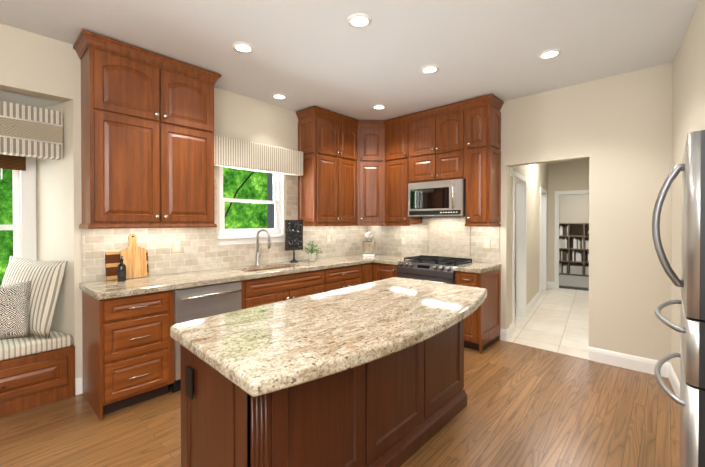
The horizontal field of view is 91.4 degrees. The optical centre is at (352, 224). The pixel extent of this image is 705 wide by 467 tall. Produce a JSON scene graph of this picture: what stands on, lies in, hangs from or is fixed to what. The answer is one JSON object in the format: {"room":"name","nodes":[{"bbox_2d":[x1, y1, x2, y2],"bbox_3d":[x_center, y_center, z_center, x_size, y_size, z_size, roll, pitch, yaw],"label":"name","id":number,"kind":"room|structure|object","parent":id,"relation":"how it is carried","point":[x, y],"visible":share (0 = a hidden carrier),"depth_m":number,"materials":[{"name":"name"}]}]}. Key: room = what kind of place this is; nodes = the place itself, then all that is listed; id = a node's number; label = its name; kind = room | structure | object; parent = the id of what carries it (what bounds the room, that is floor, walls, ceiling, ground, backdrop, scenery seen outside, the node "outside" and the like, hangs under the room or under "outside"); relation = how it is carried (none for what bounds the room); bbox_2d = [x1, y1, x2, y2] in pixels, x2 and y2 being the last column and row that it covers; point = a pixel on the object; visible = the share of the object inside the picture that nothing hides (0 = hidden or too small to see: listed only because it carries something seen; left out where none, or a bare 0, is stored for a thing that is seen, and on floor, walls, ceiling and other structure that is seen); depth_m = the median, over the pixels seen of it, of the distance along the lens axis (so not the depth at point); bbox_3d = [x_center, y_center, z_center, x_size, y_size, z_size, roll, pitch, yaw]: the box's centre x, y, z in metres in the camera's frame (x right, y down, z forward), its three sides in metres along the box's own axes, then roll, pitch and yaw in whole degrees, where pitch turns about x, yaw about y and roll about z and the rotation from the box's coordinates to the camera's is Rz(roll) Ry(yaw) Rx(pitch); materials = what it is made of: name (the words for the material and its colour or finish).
{"room":"kitchen","nodes":[
{"label":"kitchen","id":0,"kind":"room"},
{"bbox_2d":[0,90,61,107],"bbox_3d":[-3.280,-1.083,2.432,0.580,0.100,2.220,0,1,43],"label":"ceiling","id":1,"kind":"structure","parent":0,"point":[12,97],"depth_m":2.87,"materials":[{"name":"white paint"}]},
{"bbox_2d":[0,23,355,390],"bbox_3d":[-2.501,-0.038,3.179,0.730,2.900,7.560,0,1,43],"label":"wall","id":2,"kind":"structure","parent":0,"point":[36,65],"depth_m":2.89,"materials":[{"name":"beige paint"}]},
{"bbox_2d":[0,157,36,260],"bbox_3d":[-3.393,-0.111,2.597,0.200,1.565,1.478,0,1,43],"label":"window","id":3,"kind":"structure","parent":2,"relation":"in","point":[23,227],"depth_m":3.07,"materials":[{"name":"white"}]},
{"bbox_2d":[0,154,25,178],"bbox_3d":[-3.326,-0.608,2.533,0.041,0.450,1.340,0,1,43],"label":"blinds","id":4,"kind":"object","parent":3,"relation":"attached to","point":[10,162],"visible":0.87,"depth_m":2.96,"materials":[{"name":"brown wood"}]},
{"bbox_2d":[0,100,62,159],"bbox_3d":[-3.076,-0.746,2.258,0.140,0.390,1.795,0,1,43],"label":"valance","id":5,"kind":"object","parent":2,"relation":"attached to","point":[30,131],"visible":0.94,"depth_m":2.73,"materials":[{"name":"white fabric"}]},
{"bbox_2d":[73,29,220,228],"bbox_3d":[-1.794,-0.724,3.115,0.383,1.500,1.090,0,1,43],"label":"upper cabinet","id":6,"kind":"object","parent":2,"relation":"attached to","point":[147,138],"visible":1,"depth_m":2.91,"materials":[{"name":"brown wood"}]},
{"bbox_2d":[82,166,365,282],"bbox_3d":[-1.013,-0.092,4.255,0.008,1.130,3.719,0,1,43],"label":"tile backsplash","id":7,"kind":"structure","parent":2,"relation":"attached to","point":[200,250],"depth_m":3.65,"materials":[{"name":"tile"}]},
{"bbox_2d":[172,240,180,251],"bbox_3d":[-1.757,0.210,3.434,0.008,0.120,0.080,0,1,43],"label":"electrical outlet","id":8,"kind":"object","parent":7,"relation":"attached to","point":[176,245],"visible":1,"depth_m":3.43,"materials":[{"name":"beige plastic"}]},
{"bbox_2d":[326,234,330,242],"bbox_3d":[-0.344,0.197,4.974,0.008,0.120,0.080,0,1,43],"label":"electrical outlet","id":9,"kind":"object","parent":7,"relation":"attached to","point":[328,238],"visible":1,"depth_m":4.97,"materials":[{"name":"beige plastic"}]},
{"bbox_2d":[217,167,284,244],"bbox_3d":[-1.207,-0.268,4.127,0.195,0.975,0.920,0,1,43],"label":"window","id":10,"kind":"structure","parent":2,"relation":"in","point":[247,236],"depth_m":4.14,"materials":[{"name":"white"}]},
{"bbox_2d":[214,135,302,175],"bbox_3d":[-1.109,-0.790,4.033,0.120,0.310,1.282,0,1,43],"label":"valance","id":11,"kind":"object","parent":2,"relation":"attached to","point":[239,154],"visible":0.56,"depth_m":3.95,"materials":[{"name":"beige fabric"}]},
{"bbox_2d":[296,106,359,225],"bbox_3d":[-0.320,-0.754,4.751,0.346,1.466,0.826,0,1,43],"label":"upper cabinet","id":12,"kind":"object","parent":2,"relation":"attached to","point":[356,172],"depth_m":4.53,"materials":[{"name":"brown wood"}]},
{"bbox_2d":[0,340,679,466],"bbox_3d":[-0.802,1.474,1.552,5.450,0.100,7.440,0,1,43],"label":"floor","id":13,"kind":"structure","parent":0,"point":[527,406],"depth_m":2.43,"materials":[{"name":"brown wood"}]},
{"bbox_2d":[0,345,74,417],"bbox_3d":[-3.126,1.213,2.343,0.648,0.410,1.866,0,1,43],"label":"window seat","id":14,"kind":"object","parent":13,"relation":"on","point":[27,382],"visible":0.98,"depth_m":2.67,"materials":[{"name":"brown wood"}]},
{"bbox_2d":[0,330,71,360],"bbox_3d":[-3.143,0.960,2.356,0.583,0.094,1.844,0,1,43],"label":"seat cushion","id":15,"kind":"object","parent":14,"relation":"on","point":[19,347],"visible":0.75,"depth_m":2.69,"materials":[{"name":"beige fabric"}]},
{"bbox_2d":[0,281,31,339],"bbox_3d":[-2.716,0.666,2.580,0.460,0.440,0.140,-4,-18,-32],"label":"ikat pillow","id":16,"kind":"object","parent":15,"relation":"on","point":[14,310],"visible":0.98,"depth_m":2.62,"materials":[{"name":"grey fabric"}]},
{"bbox_2d":[1,256,67,338],"bbox_3d":[-2.675,0.584,2.845,0.600,0.620,0.170,3,-11,10],"label":"striped pillow","id":17,"kind":"object","parent":15,"relation":"on","point":[45,278],"visible":0.77,"depth_m":2.79,"materials":[{"name":"beige fabric"}]},
{"bbox_2d":[82,290,173,420],"bbox_3d":[-1.869,0.974,2.871,0.621,0.880,0.510,0,1,43],"label":"base cabinet","id":18,"kind":"object","parent":13,"relation":"on","point":[128,350],"depth_m":2.65,"materials":[{"name":"brown wood"}]},
{"bbox_2d":[172,281,241,392],"bbox_3d":[-1.465,0.971,3.254,0.666,0.877,0.596,0,1,43],"label":"dishwasher","id":19,"kind":"object","parent":13,"relation":"on","point":[194,303],"visible":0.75,"depth_m":3.00,"materials":[{"name":"grey metal"}]},
{"bbox_2d":[241,267,325,309],"bbox_3d":[-0.923,0.965,3.903,0.621,0.880,1.090,0,1,43],"label":"base cabinet","id":20,"kind":"object","parent":13,"relation":"on","point":[266,290],"depth_m":3.64,"materials":[{"name":"brown wood"}]},
{"bbox_2d":[180,319,466,466],"bbox_3d":[0.011,0.984,2.210,0.654,0.871,1.913,0,1,43],"label":"kitchen island","id":21,"kind":"object","parent":13,"relation":"on","point":[399,408],"visible":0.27,"depth_m":1.68,"materials":[{"name":"brown wood"}]},
{"bbox_2d":[170,277,486,396],"bbox_3d":[0.088,0.519,2.112,1.033,0.058,2.049,0,1,43],"label":"island countertop","id":22,"kind":"structure","parent":21,"relation":"on","point":[256,351],"depth_m":1.62,"materials":[{"name":"beige stone"}]},
{"bbox_2d":[326,264,361,291],"bbox_3d":[-0.328,0.960,4.552,0.621,0.880,0.670,0,1,43],"label":"base cabinet","id":23,"kind":"object","parent":13,"relation":"on","point":[346,276],"depth_m":4.33,"materials":[{"name":"brown wood"}]},
{"bbox_2d":[362,263,373,283],"bbox_3d":[-0.029,0.958,4.878,0.621,0.880,0.215,0,1,43],"label":"base cabinet","id":24,"kind":"object","parent":13,"relation":"on","point":[368,268],"depth_m":4.68,"materials":[{"name":"brown wood"}]},
{"bbox_2d":[374,263,398,280],"bbox_3d":[0.637,0.958,4.848,0.441,0.880,0.621,0,1,43],"label":"base cabinet","id":25,"kind":"object","parent":13,"relation":"on","point":[381,271],"depth_m":4.62,"materials":[{"name":"brown wood"}]},
{"bbox_2d":[79,254,386,299],"bbox_3d":[-0.781,0.499,4.026,0.646,0.048,3.729,0,1,43],"label":"countertop","id":26,"kind":"structure","parent":25,"relation":"on","point":[104,289],"depth_m":3.21,"materials":[{"name":"stone"}]},
{"bbox_2d":[117,256,125,281],"bbox_3d":[-1.982,0.374,2.957,0.064,0.217,0.065,0,1,43],"label":"soap bottle","id":27,"kind":"object","parent":26,"relation":"on","point":[121,271],"visible":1,"depth_m":2.93,"materials":[{"name":"black glass"}]},
{"bbox_2d":[105,250,148,279],"bbox_3d":[-2.033,0.358,3.112,0.022,0.245,0.330,-10,-7,42],"label":"cutting board","id":28,"kind":"object","parent":26,"relation":"on","point":[112,261],"visible":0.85,"depth_m":3.02,"materials":[{"name":"brown wood"}]},
{"bbox_2d":[120,234,146,278],"bbox_3d":[-1.987,0.281,3.123,0.018,0.402,0.200,-12,-8,42],"label":"paddle cutting board","id":29,"kind":"object","parent":26,"relation":"on","point":[133,254],"visible":0.83,"depth_m":3.12,"materials":[{"name":"beige wood"}]},
{"bbox_2d":[255,229,270,265],"bbox_3d":[-1.054,0.260,4.023,0.188,0.428,0.118,0,1,43],"label":"faucet","id":30,"kind":"object","parent":26,"relation":"on","point":[257,247],"visible":1,"depth_m":4.02,"materials":[{"name":"silver metal"}]},
{"bbox_2d":[285,220,302,261],"bbox_3d":[-0.746,0.203,4.393,0.107,0.535,0.251,0,1,43],"label":"stand","id":31,"kind":"object","parent":26,"relation":"on","point":[293,235],"visible":1,"depth_m":4.38,"materials":[{"name":"black"}]},
{"bbox_2d":[302,241,321,260],"bbox_3d":[-0.507,0.339,4.471,0.252,0.263,0.257,0,1,43],"label":"potted plant","id":32,"kind":"object","parent":26,"relation":"on","point":[312,255],"visible":1,"depth_m":4.45,"materials":[{"name":"green plant"}]},
{"bbox_2d":[362,232,375,255],"bbox_3d":[0.253,0.285,5.221,0.297,0.359,0.324,0,1,43],"label":"stand mixer","id":33,"kind":"object","parent":26,"relation":"on","point":[368,244],"visible":1,"depth_m":5.10,"materials":[{"name":"white"}]},
{"bbox_2d":[375,255,410,264],"bbox_3d":[0.650,0.493,4.811,0.377,0.048,0.639,0,1,43],"label":"countertop","id":34,"kind":"structure","parent":25,"relation":"on","point":[391,259],"depth_m":4.67,"materials":[{"name":"stone"}]},
{"bbox_2d":[397,255,473,284],"bbox_3d":[1.050,0.906,4.396,0.770,0.951,0.677,0,1,43],"label":"range","id":35,"kind":"object","parent":13,"relation":"on","point":[439,269],"visible":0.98,"depth_m":4.23,"materials":[{"name":"grey metal"}]},
{"bbox_2d":[455,268,500,353],"bbox_3d":[1.485,0.964,4.071,0.304,0.880,0.621,0,1,43],"label":"base cabinet","id":36,"kind":"object","parent":13,"relation":"on","point":[482,328],"depth_m":3.89,"materials":[{"name":"brown wood"}]},
{"bbox_2d":[453,262,500,272],"bbox_3d":[1.478,0.499,4.052,0.317,0.048,0.639,0,1,43],"label":"countertop","id":37,"kind":"structure","parent":36,"relation":"on","point":[476,267],"depth_m":3.92,"materials":[{"name":"stone"}]},
{"bbox_2d":[652,130,704,466],"bbox_3d":[1.900,0.525,1.507,0.894,1.800,0.910,0,1,43],"label":"refrigerator","id":38,"kind":"object","parent":13,"relation":"on","point":[691,330],"visible":1,"depth_m":1.39,"materials":[{"name":"silver metal"}]},
{"bbox_2d":[0,0,698,120],"bbox_3d":[-0.548,-1.524,1.376,4.870,0.100,7.560,0,1,43],"label":"ceiling","id":39,"kind":"structure","parent":0,"point":[305,54],"depth_m":2.77,"materials":[{"name":"white paint"}]},
{"bbox_2d":[232,42,253,53],"bbox_3d":[-0.914,-1.480,2.879,0.176,0.012,0.176,0,1,43],"label":"recessed light","id":40,"kind":"object","parent":39,"relation":"in","point":[242,46],"visible":0.96,"depth_m":2.87,"materials":[{"name":"white"}]},
{"bbox_2d":[272,93,286,99],"bbox_3d":[-0.850,-1.489,4.000,0.176,0.012,0.176,0,1,43],"label":"recessed light","id":41,"kind":"object","parent":39,"relation":"in","point":[277,95],"visible":0.92,"depth_m":4.00,"materials":[{"name":"white"}]},
{"bbox_2d":[348,13,371,28],"bbox_3d":[0.051,-1.477,2.496,0.176,0.012,0.176,0,1,43],"label":"recessed light","id":42,"kind":"object","parent":39,"relation":"in","point":[359,19],"visible":0.96,"depth_m":2.49,"materials":[{"name":"white"}]},
{"bbox_2d":[372,104,385,109],"bbox_3d":[0.338,-1.492,4.363,0.176,0.012,0.176,0,1,43],"label":"recessed light","id":43,"kind":"object","parent":39,"relation":"in","point":[378,106],"visible":0.96,"depth_m":4.34,"materials":[{"name":"white"}]},
{"bbox_2d":[420,65,438,73],"bbox_3d":[0.738,-1.483,3.290,0.176,0.012,0.176,0,1,43],"label":"recessed light","id":44,"kind":"object","parent":39,"relation":"in","point":[429,68],"visible":0.98,"depth_m":3.27,"materials":[{"name":"white"}]},
{"bbox_2d":[538,49,560,59],"bbox_3d":[1.714,-1.481,2.993,0.176,0.012,0.176,0,1,43],"label":"recessed light","id":45,"kind":"object","parent":39,"relation":"in","point":[546,54],"visible":0.94,"depth_m":2.98,"materials":[{"name":"white"}]},
{"bbox_2d":[509,165,524,305],"bbox_3d":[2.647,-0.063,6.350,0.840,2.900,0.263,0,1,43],"label":"wall","id":46,"kind":"structure","parent":0,"point":[520,169],"depth_m":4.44,"materials":[{"name":"beige paint"}]},
{"bbox_2d":[383,62,672,362],"bbox_3d":[1.627,-0.048,4.441,3.650,2.900,0.120,0,1,43],"label":"wall","id":47,"kind":"structure","parent":0,"point":[616,130],"depth_m":3.44,"materials":[{"name":"beige paint"}]},
{"bbox_2d":[360,120,383,225],"bbox_3d":[0.260,-0.757,5.191,0.606,1.466,0.606,0,1,43],"label":"upper cabinet","id":48,"kind":"object","parent":47,"relation":"attached to","point":[371,131],"depth_m":4.94,"materials":[{"name":"brown wood"}]},
{"bbox_2d":[384,115,421,225],"bbox_3d":[0.727,-0.755,4.938,0.425,1.466,0.346,0,1,43],"label":"upper cabinet","id":49,"kind":"object","parent":47,"relation":"attached to","point":[395,129],"depth_m":4.81,"materials":[{"name":"brown wood"}]},
{"bbox_2d":[366,217,499,263],"bbox_3d":[1.016,0.178,4.909,2.100,0.579,0.017,0,1,43],"label":"tile backsplash","id":50,"kind":"structure","parent":47,"relation":"attached to","point":[454,237],"depth_m":4.73,"materials":[{"name":"tile"}]},
{"bbox_2d":[401,237,405,244],"bbox_3d":[0.763,0.236,5.136,0.080,0.120,0.008,0,1,43],"label":"electrical outlet","id":51,"kind":"object","parent":50,"relation":"attached to","point":[403,240],"visible":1,"depth_m":5.13,"materials":[{"name":"beige plastic"}]},
{"bbox_2d":[484,239,489,247],"bbox_3d":[1.677,0.233,4.298,0.080,0.120,0.008,0,1,43],"label":"electrical outlet","id":52,"kind":"object","parent":50,"relation":"attached to","point":[486,243],"visible":1,"depth_m":4.29,"materials":[{"name":"beige plastic"}]},
{"bbox_2d":[408,102,463,183],"bbox_3d":[1.175,-1.025,4.525,0.790,0.921,0.346,0,1,43],"label":"upper cabinet","id":53,"kind":"object","parent":47,"relation":"attached to","point":[436,135],"depth_m":4.38,"materials":[{"name":"brown wood"}]},
{"bbox_2d":[408,179,465,216],"bbox_3d":[1.143,-0.330,4.488,0.764,0.448,0.451,0,1,43],"label":"microwave","id":54,"kind":"object","parent":53,"relation":"attached to","point":[444,198],"visible":0.98,"depth_m":4.32,"materials":[{"name":"grey metal"}]},
{"bbox_2d":[464,94,503,225],"bbox_3d":[1.577,-0.749,4.159,0.301,1.466,0.346,0,1,43],"label":"upper cabinet","id":55,"kind":"object","parent":47,"relation":"attached to","point":[482,115],"depth_m":4.04,"materials":[{"name":"brown wood"}]},
{"bbox_2d":[588,346,666,377],"bbox_3d":[2.685,1.340,3.391,0.605,0.140,0.014,0,1,43],"label":"baseboard","id":56,"kind":"structure","parent":47,"relation":"attached to","point":[631,362],"depth_m":3.39,"materials":[{"name":"white wood"}]},
{"bbox_2d":[525,170,552,273],"bbox_3d":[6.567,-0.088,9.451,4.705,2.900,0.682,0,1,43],"label":"wall","id":57,"kind":"structure","parent":0,"point":[551,178],"depth_m":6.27,"materials":[{"name":"beige paint"}]},
{"bbox_2d":[508,288,588,358],"bbox_3d":[4.652,1.427,7.539,9.500,0.100,8.760,0,1,43],"label":"floor","id":58,"kind":"structure","parent":0,"point":[555,320],"depth_m":4.83,"materials":[{"name":"beige tile"}]},
{"bbox_2d":[559,274,588,290],"bbox_3d":[5.739,1.369,8.313,4.500,0.004,2.730,0,1,36],"label":"room floor","id":59,"kind":"structure","parent":58,"relation":"on","point":[585,289],"depth_m":7.55,"materials":[{"name":"grey"}]},
{"bbox_2d":[559,223,588,275],"bbox_3d":[6.295,0.656,9.350,1.405,1.405,0.375,0,1,36],"label":"bookshelf","id":60,"kind":"object","parent":59,"relation":"on","point":[573,248],"visible":0.46,"depth_m":9.47,"materials":[{"name":"brown wood"}]},
{"bbox_2d":[559,275,588,288],"bbox_3d":[5.521,1.355,8.180,2.500,0.026,1.800,0,1,36],"label":"area rug","id":61,"kind":"object","parent":59,"relation":"on","point":[574,281],"visible":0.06,"depth_m":8.16,"materials":[{"name":"grey"}]},
{"bbox_2d":[549,158,588,281],"bbox_3d":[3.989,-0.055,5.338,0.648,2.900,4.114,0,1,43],"label":"wall","id":62,"kind":"structure","parent":0,"point":[569,175],"depth_m":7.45,"materials":[{"name":"beige paint"}]},
{"bbox_2d":[509,167,588,335],"bbox_3d":[3.307,0.331,5.795,1.086,2.120,4.324,0,1,43],"label":"trim","id":63,"kind":"structure","parent":62,"relation":"attached to","point":[523,308],"depth_m":5.26,"materials":[{"name":"white wood"}]},
{"bbox_2d":[670,0,704,381],"bbox_3d":[2.605,-0.034,2.608,0.270,2.900,1.500,0,1,43],"label":"wall","id":64,"kind":"structure","parent":0,"point":[688,97],"depth_m":2.77,"materials":[{"name":"beige paint"}]},
{"bbox_2d":[667,362,679,398],"bbox_3d":[2.517,1.346,2.617,0.168,0.140,1.382,0,1,43],"label":"baseboard","id":65,"kind":"structure","parent":64,"relation":"attached to","point":[673,379],"depth_m":2.95,"materials":[{"name":"white"}]},
{"label":"outside","id":66,"kind":"structure","parent":0,"visible":0},
{"bbox_2d":[0,169,12,285],"bbox_3d":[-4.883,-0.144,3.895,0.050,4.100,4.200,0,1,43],"label":"foliage","id":67,"kind":"object","parent":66,"point":[6,214],"depth_m":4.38,"materials":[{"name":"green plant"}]},
{"bbox_2d":[225,171,253,216],"bbox_3d":[-2.280,-0.159,5.891,0.195,3.905,1.670,0,1,36],"label":"trunk","id":68,"kind":"object","parent":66,"point":[237,191],"visible":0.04,"depth_m":6.05,"materials":[{"name":"black plant"}]},
{"bbox_2d":[223,167,266,228],"bbox_3d":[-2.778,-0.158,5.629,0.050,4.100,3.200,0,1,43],"label":"foliage","id":69,"kind":"object","parent":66,"point":[240,215],"visible":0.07,"depth_m":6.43,"materials":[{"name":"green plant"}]}
]}

